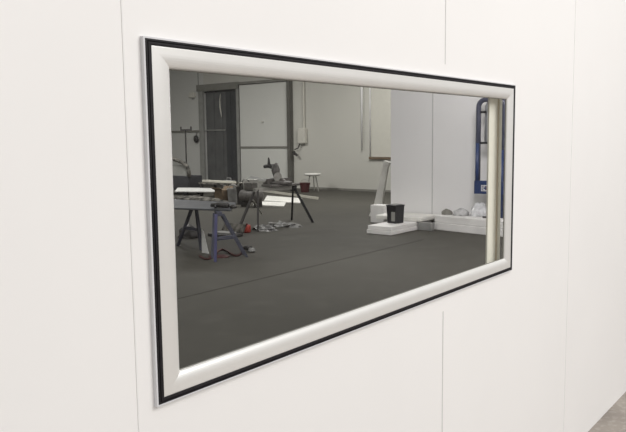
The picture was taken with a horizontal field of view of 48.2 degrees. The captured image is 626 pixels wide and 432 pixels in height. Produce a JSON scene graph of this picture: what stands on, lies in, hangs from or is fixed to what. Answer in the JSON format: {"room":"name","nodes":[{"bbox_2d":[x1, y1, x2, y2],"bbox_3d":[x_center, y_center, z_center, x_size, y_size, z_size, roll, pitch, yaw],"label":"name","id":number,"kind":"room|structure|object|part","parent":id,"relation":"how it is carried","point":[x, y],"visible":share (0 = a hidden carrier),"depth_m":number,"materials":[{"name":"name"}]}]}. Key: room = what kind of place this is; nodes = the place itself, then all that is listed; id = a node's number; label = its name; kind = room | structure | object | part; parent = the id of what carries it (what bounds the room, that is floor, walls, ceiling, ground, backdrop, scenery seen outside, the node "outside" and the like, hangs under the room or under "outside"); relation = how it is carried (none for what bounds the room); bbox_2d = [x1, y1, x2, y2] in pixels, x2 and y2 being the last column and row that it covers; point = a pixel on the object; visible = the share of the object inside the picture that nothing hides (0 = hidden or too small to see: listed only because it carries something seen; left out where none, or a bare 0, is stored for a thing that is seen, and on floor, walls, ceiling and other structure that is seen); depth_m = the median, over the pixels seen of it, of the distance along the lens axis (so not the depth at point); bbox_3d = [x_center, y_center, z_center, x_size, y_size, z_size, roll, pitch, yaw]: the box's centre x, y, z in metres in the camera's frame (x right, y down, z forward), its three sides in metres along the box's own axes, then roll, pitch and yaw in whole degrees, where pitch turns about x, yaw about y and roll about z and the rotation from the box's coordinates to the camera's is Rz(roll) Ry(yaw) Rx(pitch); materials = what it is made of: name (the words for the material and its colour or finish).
{"room":"workshop","nodes":[
{"label":"workshop","id":0,"kind":"room"},
{"bbox_2d":[169,70,390,189],"bbox_3d":[0.988,-3.254,20.438,22.000,5.000,0.300,4,8,38],"label":"wall","id":1,"kind":"structure","parent":0,"point":[332,149],"depth_m":20.98,"materials":[{"name":"white paint"}]},
{"bbox_2d":[171,130,199,132],"bbox_3d":[-5.767,-3.070,25.617,4.830,0.060,0.040,4,8,38],"label":"trim","id":2,"kind":"structure","parent":1,"relation":"attached to","point":[192,130],"depth_m":24.51,"materials":[{"name":"grey metal"}]},
{"bbox_2d":[189,92,195,99],"bbox_3d":[-4.171,-4.149,24.188,0.270,0.240,0.100,4,8,38],"label":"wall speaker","id":3,"kind":"object","parent":1,"relation":"attached to","point":[192,95],"visible":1,"depth_m":24.13,"materials":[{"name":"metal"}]},
{"bbox_2d":[193,133,198,142],"bbox_3d":[-4.051,-2.712,24.227,0.220,0.357,0.132,4,8,38],"label":"hard hat","id":4,"kind":"object","parent":1,"relation":"hanging from","point":[195,138],"visible":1,"depth_m":24.18,"materials":[{"name":"plastic"}]},
{"bbox_2d":[198,79,200,172],"bbox_3d":[-3.925,-3.600,24.116,0.030,5.000,0.010,4,8,38],"label":"trim","id":5,"kind":"structure","parent":1,"relation":"attached to","point":[198,79],"depth_m":24.19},
{"bbox_2d":[204,89,237,184],"bbox_3d":[-3.047,-2.649,23.606,1.630,3.140,0.092,4,8,38],"label":"curtain","id":6,"kind":"object","parent":1,"relation":"hanging from","point":[221,130],"visible":0.8,"depth_m":23.62,"materials":[{"name":"fabric"}]},
{"bbox_3d":[-3.056,-4.181,23.449,1.630,0.060,0.060,4,8,38],"label":"curtain rail","id":7,"kind":"part","parent":6,"relation":"part of","materials":[{"name":"metal"}]},
{"bbox_2d":[196,79,285,185],"bbox_3d":[-2.333,-2.673,22.874,4.150,3.390,0.140,4,8,38],"label":"door frame","id":8,"kind":"structure","parent":1,"relation":"in","point":[200,89],"depth_m":23.32,"materials":[{"name":"grey metal"}]},
{"bbox_3d":[-3.136,-2.638,23.558,1.890,3.190,0.080,4,8,38],"label":"frame","id":9,"kind":"part","parent":8,"relation":"part of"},
{"bbox_2d":[239,82,287,181],"bbox_3d":[-1.571,-2.568,22.298,2.030,3.250,0.090,4,8,38],"label":"door","id":10,"kind":"structure","parent":8,"relation":"attached to","point":[263,107],"depth_m":22.28,"materials":[{"name":"white paint"}]},
{"bbox_3d":[-1.585,-2.192,22.316,2.030,0.060,0.030,4,8,38],"label":"rail","id":11,"kind":"part","parent":10,"relation":"part of","materials":[{"name":"grey metal"}]},
{"bbox_2d":[294,82,306,149],"bbox_3d":[-0.401,-3.865,21.187,0.436,3.717,0.136,4,8,38],"label":"electrical box","id":12,"kind":"object","parent":1,"relation":"attached to","point":[301,132],"visible":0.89,"depth_m":21.21,"materials":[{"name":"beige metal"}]},
{"bbox_2d":[309,187,390,191],"bbox_3d":[4.564,-0.511,17.711,12.500,0.060,0.020,4,8,38],"label":"baseboard","id":13,"kind":"structure","parent":1,"relation":"attached to","point":[324,188],"depth_m":20.50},
{"bbox_2d":[360,87,362,148],"bbox_3d":[1.376,-3.741,19.800,0.106,3.700,0.106,4,8,38],"label":"pipe","id":14,"kind":"object","parent":1,"relation":"attached to","point":[361,88],"visible":0.34,"depth_m":19.88,"materials":[{"name":"white plastic"}]},
{"bbox_2d":[369,88,370,156],"bbox_3d":[1.601,-3.603,19.662,0.037,3.950,0.037,-4,7,-29],"label":"pipe","id":15,"kind":"object","parent":1,"relation":"attached to","point":[369,88],"visible":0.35,"depth_m":19.75,"materials":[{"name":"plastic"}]},
{"bbox_2d":[369,157,390,159],"bbox_3d":[2.031,-1.616,19.572,1.100,0.070,0.060,4,8,38],"label":"trim","id":16,"kind":"structure","parent":1,"relation":"attached to","point":[387,158],"depth_m":19.63,"materials":[{"name":"wood"}]},
{"bbox_2d":[371,88,390,156],"bbox_3d":[2.044,-3.588,19.343,1.030,3.920,0.030,4,8,38],"label":"panel","id":17,"kind":"object","parent":1,"relation":"attached to","point":[380,98],"depth_m":19.56,"materials":[{"name":"beige metal"}]},
{"bbox_2d":[286,80,293,182],"bbox_3d":[-0.715,-3.349,21.489,0.120,5.000,0.160,4,8,38],"label":"column","id":18,"kind":"structure","parent":0,"point":[289,84],"depth_m":21.52,"materials":[{"name":"grey metal"}]},
{"bbox_2d":[0,0,625,431],"bbox_3d":[3.460,-0.885,6.032,0.020,3.400,19.500,4,8,38],"label":"wall","id":19,"kind":"structure","parent":0,"point":[67,341],"depth_m":1.78,"materials":[{"name":"white paint"}]},
{"bbox_2d":[121,0,139,431],"bbox_3d":[-0.340,-0.310,1.252,0.002,3.400,0.003,4,8,38],"label":"trim","id":20,"kind":"structure","parent":19,"relation":"attached to","point":[121,0],"depth_m":1.28,"materials":[{"name":"white paint"}]},
{"bbox_2d":[140,36,515,406],"bbox_3d":[0.206,-0.061,1.999,0.058,0.702,1.716,4,8,38],"label":"window","id":21,"kind":"structure","parent":19,"relation":"in","point":[171,383],"depth_m":1.54,"materials":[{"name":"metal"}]},
{"bbox_2d":[442,311,443,431],"bbox_3d":[0.429,0.788,2.332,0.002,0.962,0.004,4,8,38],"label":"trim","id":22,"kind":"structure","parent":19,"relation":"attached to","point":[443,311],"depth_m":2.30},
{"bbox_2d":[445,0,445,63],"bbox_3d":[0.404,-1.294,2.102,0.002,1.648,0.004,4,8,38],"label":"trim","id":23,"kind":"structure","parent":19,"relation":"attached to","point":[445,0],"depth_m":2.18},
{"bbox_2d":[563,2,575,431],"bbox_3d":[1.167,-0.537,3.141,0.002,3.400,0.004,4,8,38],"label":"trim","id":24,"kind":"structure","parent":19,"relation":"attached to","point":[575,2],"depth_m":3.20,"materials":[{"name":"white paint"}]},
{"bbox_2d":[173,184,625,431],"bbox_3d":[2.828,0.602,8.578,40.000,0.100,44.000,4,8,38],"label":"floor","id":25,"kind":"structure","parent":0,"point":[211,324],"depth_m":8.26,"materials":[{"name":"concrete"}]},
{"bbox_2d":[180,126,191,162],"bbox_3d":[-3.693,-1.677,20.747,0.605,1.931,0.620,4,8,38],"label":"tripod","id":26,"kind":"object","parent":25,"relation":"on","point":[181,129],"visible":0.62,"depth_m":20.69,"materials":[{"name":"metal"}]},
{"bbox_2d":[172,157,201,194],"bbox_3d":[-3.702,-1.144,19.782,1.218,1.064,0.560,4,8,38],"label":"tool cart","id":27,"kind":"object","parent":25,"relation":"on","point":[182,177],"visible":0.5,"depth_m":19.46,"materials":[{"name":"metal"}]},
{"bbox_3d":[-3.896,-1.290,19.675,1.030,0.301,0.020,4,8,38],"label":"clear panel","id":28,"kind":"part","parent":27,"relation":"part of","materials":[{"name":"plastic"}]},
{"bbox_3d":[-3.746,-1.371,19.494,0.957,0.548,0.100,4,8,38],"label":"arched handle","id":29,"kind":"part","parent":27,"relation":"part of","materials":[{"name":"grey metal"}]},
{"bbox_2d":[178,223,197,238],"bbox_3d":[-1.952,0.227,11.051,0.380,0.217,0.337,4,8,38],"label":"sack","id":30,"kind":"object","parent":25,"relation":"on","point":[189,234],"visible":0.64,"depth_m":10.93,"materials":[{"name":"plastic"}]},
{"bbox_2d":[176,210,201,249],"bbox_3d":[-1.786,0.143,10.091,0.229,0.608,0.857,-7,9,-44],"label":"sawhorse","id":31,"kind":"object","parent":25,"relation":"on","point":[198,229],"visible":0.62,"depth_m":9.91,"materials":[{"name":"metal"}]},
{"bbox_3d":[-1.833,0.160,10.020,0.387,0.591,0.054,4,8,38],"label":"leg","id":32,"kind":"part","parent":31,"relation":"part of","materials":[{"name":"metal"}]},
{"bbox_3d":[-1.596,0.185,9.764,0.123,0.580,0.046,4,8,38],"label":"leg","id":33,"kind":"part","parent":31,"relation":"part of","materials":[{"name":"metal"}]},
{"bbox_2d":[174,199,235,210],"bbox_3d":[-1.565,-0.163,9.932,0.946,0.025,1.918,-2,6,-10],"label":"board","id":34,"kind":"object","parent":31,"relation":"on","point":[178,204],"visible":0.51,"depth_m":9.66,"materials":[{"name":"white wood"}]},
{"bbox_2d":[174,195,228,201],"bbox_3d":[-2.774,-0.384,16.689,2.392,0.212,0.724,4,8,38],"label":"debris pile","id":35,"kind":"object","parent":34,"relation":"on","point":[190,197],"visible":0.26,"depth_m":16.45,"materials":[{"name":"grey"}]},
{"bbox_2d":[175,188,220,191],"bbox_3d":[-2.948,-0.673,18.054,1.165,0.020,1.866,-2,6,-8],"label":"sheet","id":36,"kind":"object","parent":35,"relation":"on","point":[177,189],"visible":0.79,"depth_m":17.79,"materials":[{"name":"paper"}]},
{"bbox_2d":[210,202,236,208],"bbox_3d":[-1.175,-0.141,9.195,0.355,0.077,0.143,0,6,2],"label":"power tool","id":37,"kind":"object","parent":34,"relation":"on","point":[217,204],"visible":1,"depth_m":9.16,"materials":[{"name":"metal"}]},
{"bbox_2d":[202,230,208,253],"bbox_3d":[-1.461,0.341,9.468,0.136,0.327,0.010,4,8,38],"label":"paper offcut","id":38,"kind":"object","parent":25,"relation":"on","point":[204,244],"visible":1,"depth_m":9.47,"materials":[{"name":"white paper"}]},
{"bbox_2d":[209,254,229,257],"bbox_3d":[-1.238,0.521,9.201,0.345,0.022,0.254,4,8,38],"label":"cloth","id":39,"kind":"object","parent":25,"relation":"on","point":[218,255],"visible":0.69,"depth_m":9.16,"materials":[{"name":"grey fabric"}]},
{"bbox_2d":[198,182,242,195],"bbox_3d":[-2.449,-0.702,18.669,1.100,0.400,0.600,4,8,38],"label":"bench","id":40,"kind":"object","parent":25,"relation":"on","point":[200,183],"visible":0.37,"depth_m":18.56,"materials":[{"name":"metal"}]},
{"bbox_2d":[202,180,235,183],"bbox_3d":[-2.482,-0.908,18.445,1.309,0.050,0.120,6,9,45],"label":"plank","id":41,"kind":"object","parent":40,"relation":"on","point":[215,181],"visible":1,"depth_m":18.39,"materials":[{"name":"beige wood"}]},
{"bbox_2d":[199,248,241,259],"bbox_3d":[-1.258,0.511,9.290,0.574,0.032,0.719,4,8,38],"label":"air hose","id":42,"kind":"object","parent":25,"relation":"on","point":[221,249],"visible":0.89,"depth_m":9.22,"materials":[{"name":"red rubber"}]},
{"bbox_2d":[212,186,232,200],"bbox_3d":[-2.192,-0.514,16.931,0.300,0.404,0.476,4,8,38],"label":"cardboard box","id":43,"kind":"object","parent":25,"relation":"on","point":[222,194],"visible":0.52,"depth_m":16.83,"materials":[{"name":"brown cardboard"}]},
{"bbox_2d":[208,223,246,237],"bbox_3d":[-1.365,0.228,11.163,0.500,0.176,0.398,4,8,38],"label":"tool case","id":44,"kind":"object","parent":25,"relation":"on","point":[239,229],"visible":0.73,"depth_m":11.16,"materials":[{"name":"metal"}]},
{"bbox_2d":[217,231,235,233],"bbox_3d":[-1.394,0.262,11.114,0.320,0.020,0.180,4,8,38],"label":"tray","id":45,"kind":"object","parent":44,"relation":"on","point":[218,232],"depth_m":11.05,"materials":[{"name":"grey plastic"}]},
{"bbox_3d":[-1.275,0.193,11.274,0.480,0.132,0.106,4,8,38],"label":"lid","id":46,"kind":"part","parent":44,"relation":"part of","materials":[{"name":"grey plastic"}]},
{"bbox_2d":[211,211,247,261],"bbox_3d":[-1.081,0.250,9.036,0.483,0.607,0.491,-3,7,-16],"label":"sawhorse","id":47,"kind":"object","parent":25,"relation":"on","point":[216,214],"visible":1,"depth_m":9.05,"materials":[{"name":"metal"}]},
{"bbox_3d":[-1.294,0.256,9.094,0.033,0.584,0.209,0,6,5],"label":"leg","id":48,"kind":"part","parent":47,"relation":"part of","materials":[{"name":"metal"}]},
{"bbox_3d":[-1.233,0.279,8.874,0.033,0.586,0.262,-1,6,-1],"label":"leg","id":49,"kind":"part","parent":47,"relation":"part of","materials":[{"name":"blue metal"}]},
{"bbox_3d":[-1.229,-0.033,9.084,0.070,0.050,0.194,-3,7,-17],"label":"rail","id":50,"kind":"part","parent":47,"relation":"part of","materials":[{"name":"metal"}]},
{"bbox_3d":[-1.073,0.233,9.275,0.335,0.589,0.033,-2,7,-16],"label":"leg","id":51,"kind":"part","parent":47,"relation":"part of","materials":[{"name":"metal"}]},
{"bbox_3d":[-1.011,0.254,9.080,0.324,0.589,0.033,-2,6,-9],"label":"leg","id":52,"kind":"part","parent":47,"relation":"part of","materials":[{"name":"metal"}]},
{"bbox_2d":[223,177,235,187],"bbox_3d":[-2.295,-0.808,19.188,0.340,0.493,0.180,4,8,38],"label":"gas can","id":53,"kind":"object","parent":25,"relation":"on","point":[234,186],"visible":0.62,"depth_m":19.11,"materials":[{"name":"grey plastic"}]},
{"bbox_2d":[227,184,236,203],"bbox_3d":[-1.911,-0.532,16.772,0.330,0.468,0.318,4,8,38],"label":"bucket","id":54,"kind":"object","parent":25,"relation":"on","point":[232,194],"visible":0.68,"depth_m":16.66,"materials":[{"name":"grey plastic"}]},
{"bbox_2d":[236,182,242,204],"bbox_3d":[-1.690,-0.534,16.485,0.267,0.528,0.254,4,8,38],"label":"bucket","id":55,"kind":"object","parent":25,"relation":"on","point":[238,188],"visible":0.57,"depth_m":16.41,"materials":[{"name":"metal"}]},
{"bbox_2d":[244,223,250,232],"bbox_3d":[-1.089,0.196,11.530,0.128,0.152,0.130,4,8,38],"label":"spool","id":56,"kind":"object","parent":25,"relation":"on","point":[248,227],"visible":0.8,"depth_m":11.48,"materials":[{"name":"plastic"}]},
{"bbox_2d":[243,245,255,251],"bbox_3d":[-0.891,0.438,9.557,0.252,0.077,0.110,4,8,38],"label":"grinder","id":57,"kind":"object","parent":25,"relation":"on","point":[248,248],"visible":0.92,"depth_m":9.51,"materials":[{"name":"metal"}]},
{"bbox_2d":[239,179,263,207],"bbox_3d":[-1.399,-0.518,15.839,0.600,0.631,0.277,4,8,38],"label":"air compressor","id":58,"kind":"object","parent":25,"relation":"on","point":[245,194],"visible":0.84,"depth_m":15.76,"materials":[{"name":"metal"}]},
{"bbox_3d":[-1.408,-0.672,15.829,0.260,0.180,0.180,4,8,38],"label":"motor","id":59,"kind":"part","parent":58,"relation":"part of","materials":[{"name":"grey metal"}]},
{"bbox_3d":[-1.406,-0.697,15.824,0.480,0.272,0.026,4,8,38],"label":"handle","id":60,"kind":"part","parent":58,"relation":"part of","materials":[{"name":"metal"}]},
{"bbox_3d":[-1.398,-0.453,15.847,0.600,0.277,0.277,4,8,38],"label":"tank","id":61,"kind":"part","parent":58,"relation":"part of","materials":[{"name":"grey metal"}]},
{"bbox_2d":[244,176,265,187],"bbox_3d":[-1.630,-0.968,20.919,0.850,0.415,0.400,4,8,38],"label":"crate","id":62,"kind":"object","parent":25,"relation":"on","point":[260,180],"visible":0.31,"depth_m":20.79,"materials":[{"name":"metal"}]},
{"bbox_2d":[251,224,276,230],"bbox_3d":[-0.808,0.190,11.805,0.517,0.098,0.303,4,8,38],"label":"plastic wrap","id":63,"kind":"object","parent":25,"relation":"on","point":[262,227],"visible":0.91,"depth_m":11.73,"materials":[{"name":"plastic"}]},
{"bbox_2d":[253,201,285,206],"bbox_3d":[-1.025,-0.285,16.475,0.752,0.020,1.297,-1,6,1],"label":"sheet","id":64,"kind":"object","parent":25,"relation":"on","point":[264,203],"visible":0.79,"depth_m":16.23,"materials":[{"name":"white"}]},
{"bbox_2d":[239,186,313,231],"bbox_3d":[-0.813,-0.175,12.375,0.922,0.722,1.845,4,8,38],"label":"stand","id":65,"kind":"object","parent":25,"relation":"on","point":[291,188],"visible":0.79,"depth_m":12.20,"materials":[{"name":"metal"}]},
{"bbox_3d":[-1.127,-0.092,11.829,0.035,0.683,0.594,3,7,27],"label":"leg","id":66,"kind":"part","parent":65,"relation":"part of","materials":[{"name":"metal"}]},
{"bbox_3d":[-0.928,-0.090,11.792,0.035,0.681,0.521,-1,6,-3],"label":"leg","id":67,"kind":"part","parent":65,"relation":"part of","materials":[{"name":"metal"}]},
{"bbox_2d":[261,157,299,186],"bbox_3d":[-0.659,-0.782,12.386,0.619,0.504,0.705,4,8,38],"label":"saw","id":68,"kind":"object","parent":65,"relation":"on","point":[277,181],"visible":1,"depth_m":12.30,"materials":[{"name":"metal"}]},
{"bbox_3d":[-0.780,-0.878,12.492,0.237,0.099,0.097,4,8,38],"label":"motor","id":69,"kind":"part","parent":68,"relation":"part of","materials":[{"name":"metal"}]},
{"bbox_3d":[-0.659,-0.799,12.405,0.161,0.253,0.126,4,8,38],"label":"arm","id":70,"kind":"part","parent":68,"relation":"part of"},
{"bbox_3d":[-0.618,-0.682,12.284,0.169,0.169,0.006,-6,8,-40],"label":"blade","id":71,"kind":"part","parent":68,"relation":"part of","materials":[{"name":"metal"}]},
{"bbox_3d":[-0.380,-0.217,12.878,0.035,0.685,0.675,-1,6,-5],"label":"leg","id":72,"kind":"part","parent":65,"relation":"part of","materials":[{"name":"black metal"}]},
{"bbox_3d":[-0.167,-0.195,12.651,0.428,0.678,0.035,-5,8,-35],"label":"leg","id":73,"kind":"part","parent":65,"relation":"part of","materials":[{"name":"black metal"}]},
{"bbox_2d":[264,196,299,202],"bbox_3d":[-0.748,-0.423,17.688,0.939,0.020,2.233,-1,6,-1],"label":"sheet","id":74,"kind":"object","parent":25,"relation":"on","point":[268,198],"visible":0.79,"depth_m":17.50,"materials":[{"name":"white"}]},
{"bbox_2d":[266,220,302,227],"bbox_3d":[-0.511,0.130,12.329,0.748,0.094,0.369,4,8,38],"label":"plastic wrap","id":75,"kind":"object","parent":25,"relation":"on","point":[279,224],"visible":0.98,"depth_m":12.23,"materials":[{"name":"clear plastic"}]},
{"bbox_2d":[263,191,318,199],"bbox_3d":[-0.685,-0.597,19.069,0.030,0.060,3.347,-4,7,-29],"label":"plank","id":76,"kind":"object","parent":25,"relation":"on","point":[275,192],"visible":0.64,"depth_m":18.89,"materials":[{"name":"beige wood"}]},
{"bbox_2d":[178,239,423,298],"bbox_3d":[-0.447,0.671,7.858,0.015,0.001,6.800,4,8,38],"label":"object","id":77,"kind":"structure","parent":25,"relation":"on","point":[423,239],"depth_m":8.04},
{"bbox_2d":[300,179,309,191],"bbox_3d":[-0.235,-0.868,20.069,0.320,0.368,0.320,4,8,38],"label":"bucket","id":78,"kind":"object","parent":25,"relation":"on","point":[304,186],"visible":0.94,"depth_m":19.97,"materials":[{"name":"plastic"}]},
{"bbox_2d":[305,173,320,190],"bbox_3d":[0.001,-0.983,20.406,0.500,0.523,0.500,4,8,38],"label":"stool","id":79,"kind":"object","parent":25,"relation":"on","point":[306,174],"visible":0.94,"depth_m":20.30,"materials":[{"name":"wood"}]},
{"bbox_3d":[-0.001,-1.203,20.382,0.500,0.080,0.500,4,8,38],"label":"seat","id":80,"kind":"part","parent":79,"relation":"part of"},
{"bbox_2d":[369,160,390,215],"bbox_3d":[1.294,-0.527,13.533,0.450,1.092,0.120,4,8,38],"label":"leaning board","id":81,"kind":"object","parent":25,"relation":"on","point":[379,198],"visible":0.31,"depth_m":13.48,"materials":[{"name":"white wood"}]},
{"bbox_2d":[367,220,430,234],"bbox_3d":[1.445,0.166,11.620,0.460,0.130,1.300,4,8,38],"label":"stack","id":82,"kind":"object","parent":25,"relation":"on","point":[384,228],"visible":0.71,"depth_m":11.21,"materials":[{"name":"white"}]},
{"bbox_2d":[371,204,387,222],"bbox_3d":[1.235,-0.045,12.693,0.300,0.320,0.250,4,8,38],"label":"foam block","id":83,"kind":"object","parent":82,"relation":"on","point":[376,209],"visible":0.64,"depth_m":12.59,"materials":[{"name":"white plastic"}]},
{"bbox_2d":[386,203,404,223],"bbox_3d":[1.353,-0.043,11.501,0.224,0.310,0.224,-6,8,-40],"label":"bin","id":84,"kind":"object","parent":82,"relation":"on","point":[395,212],"visible":1,"depth_m":11.43,"materials":[{"name":"plastic"}]},
{"bbox_3d":[1.306,0.011,11.403,0.009,0.150,0.075,-6,8,-40],"label":"label plate","id":85,"kind":"part","parent":84,"relation":"part of","materials":[{"name":"grey paper"}]},
{"bbox_2d":[376,212,438,221],"bbox_3d":[1.630,0.010,12.083,0.880,0.066,0.640,4,8,38],"label":"foam slab","id":86,"kind":"object","parent":82,"relation":"on","point":[417,217],"visible":0.65,"depth_m":11.90,"materials":[{"name":"white plastic"}]},
{"bbox_2d":[418,222,434,230],"bbox_3d":[1.867,0.170,11.541,0.260,0.130,0.100,4,8,38],"label":"pad","id":87,"kind":"object","parent":25,"relation":"on","point":[427,226],"visible":1,"depth_m":11.49,"materials":[{"name":"plastic"}]},
{"bbox_2d":[434,214,502,236],"bbox_3d":[2.614,0.135,11.295,1.350,0.235,0.689,4,8,38],"label":"foam block","id":88,"kind":"object","parent":25,"relation":"on","point":[464,224],"visible":0.48,"depth_m":11.23,"materials":[{"name":"white plastic"}]},
{"bbox_2d":[441,209,452,214],"bbox_3d":[2.245,-0.076,11.722,0.191,0.095,0.186,4,8,38],"label":"rag","id":89,"kind":"object","parent":88,"relation":"on","point":[445,211],"visible":1,"depth_m":11.66,"materials":[{"name":"grey fabric"}]},
{"bbox_2d":[453,208,469,215],"bbox_3d":[2.447,-0.076,11.561,0.280,0.127,0.245,4,8,38],"label":"plastic bag","id":90,"kind":"object","parent":88,"relation":"on","point":[461,211],"visible":1,"depth_m":11.48,"materials":[{"name":"white plastic"}]},
{"bbox_2d":[471,203,485,216],"bbox_3d":[2.717,-0.114,11.399,0.332,0.231,0.252,4,8,38],"label":"plastic film","id":91,"kind":"object","parent":88,"relation":"on","point":[480,206],"visible":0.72,"depth_m":11.39,"materials":[{"name":"white plastic"}]},
{"bbox_2d":[474,98,504,217],"bbox_3d":[2.830,-0.933,11.152,0.511,1.904,0.144,4,8,38],"label":"hand truck","id":92,"kind":"object","parent":88,"relation":"on","point":[480,187],"visible":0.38,"depth_m":11.18,"materials":[{"name":"blue metal"}]},
{"bbox_3d":[2.644,-0.804,11.279,0.059,0.740,0.059,4,8,38],"label":"rail","id":93,"kind":"part","parent":92,"relation":"part of","materials":[{"name":"blue metal"}]},
{"bbox_3d":[2.773,-1.408,11.142,0.024,0.490,0.024,4,8,38],"label":"rail","id":94,"kind":"part","parent":92,"relation":"part of","materials":[{"name":"metal"}]},
{"bbox_3d":[2.822,-0.456,11.186,0.494,0.210,0.090,4,8,38],"label":"plate","id":95,"kind":"part","parent":92,"relation":"part of","materials":[{"name":"blue metal"}]},
{"bbox_3d":[2.972,-0.504,11.053,0.069,1.070,0.069,4,8,38],"label":"rail","id":96,"kind":"part","parent":92,"relation":"part of","materials":[{"name":"blue metal"}]},
{"bbox_2d":[391,90,486,222],"bbox_3d":[3.642,-1.517,10.809,5.674,3.600,0.080,4,8,38],"label":"wall partition","id":97,"kind":"structure","parent":0,"point":[454,116],"depth_m":12.05,"materials":[{"name":"white paint"}]},
{"bbox_2d":[432,93,432,212],"bbox_3d":[2.052,-1.630,12.009,0.016,3.600,0.004,4,8,38],"label":"trim","id":98,"kind":"structure","parent":97,"relation":"attached to","point":[432,93],"depth_m":12.06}
]}

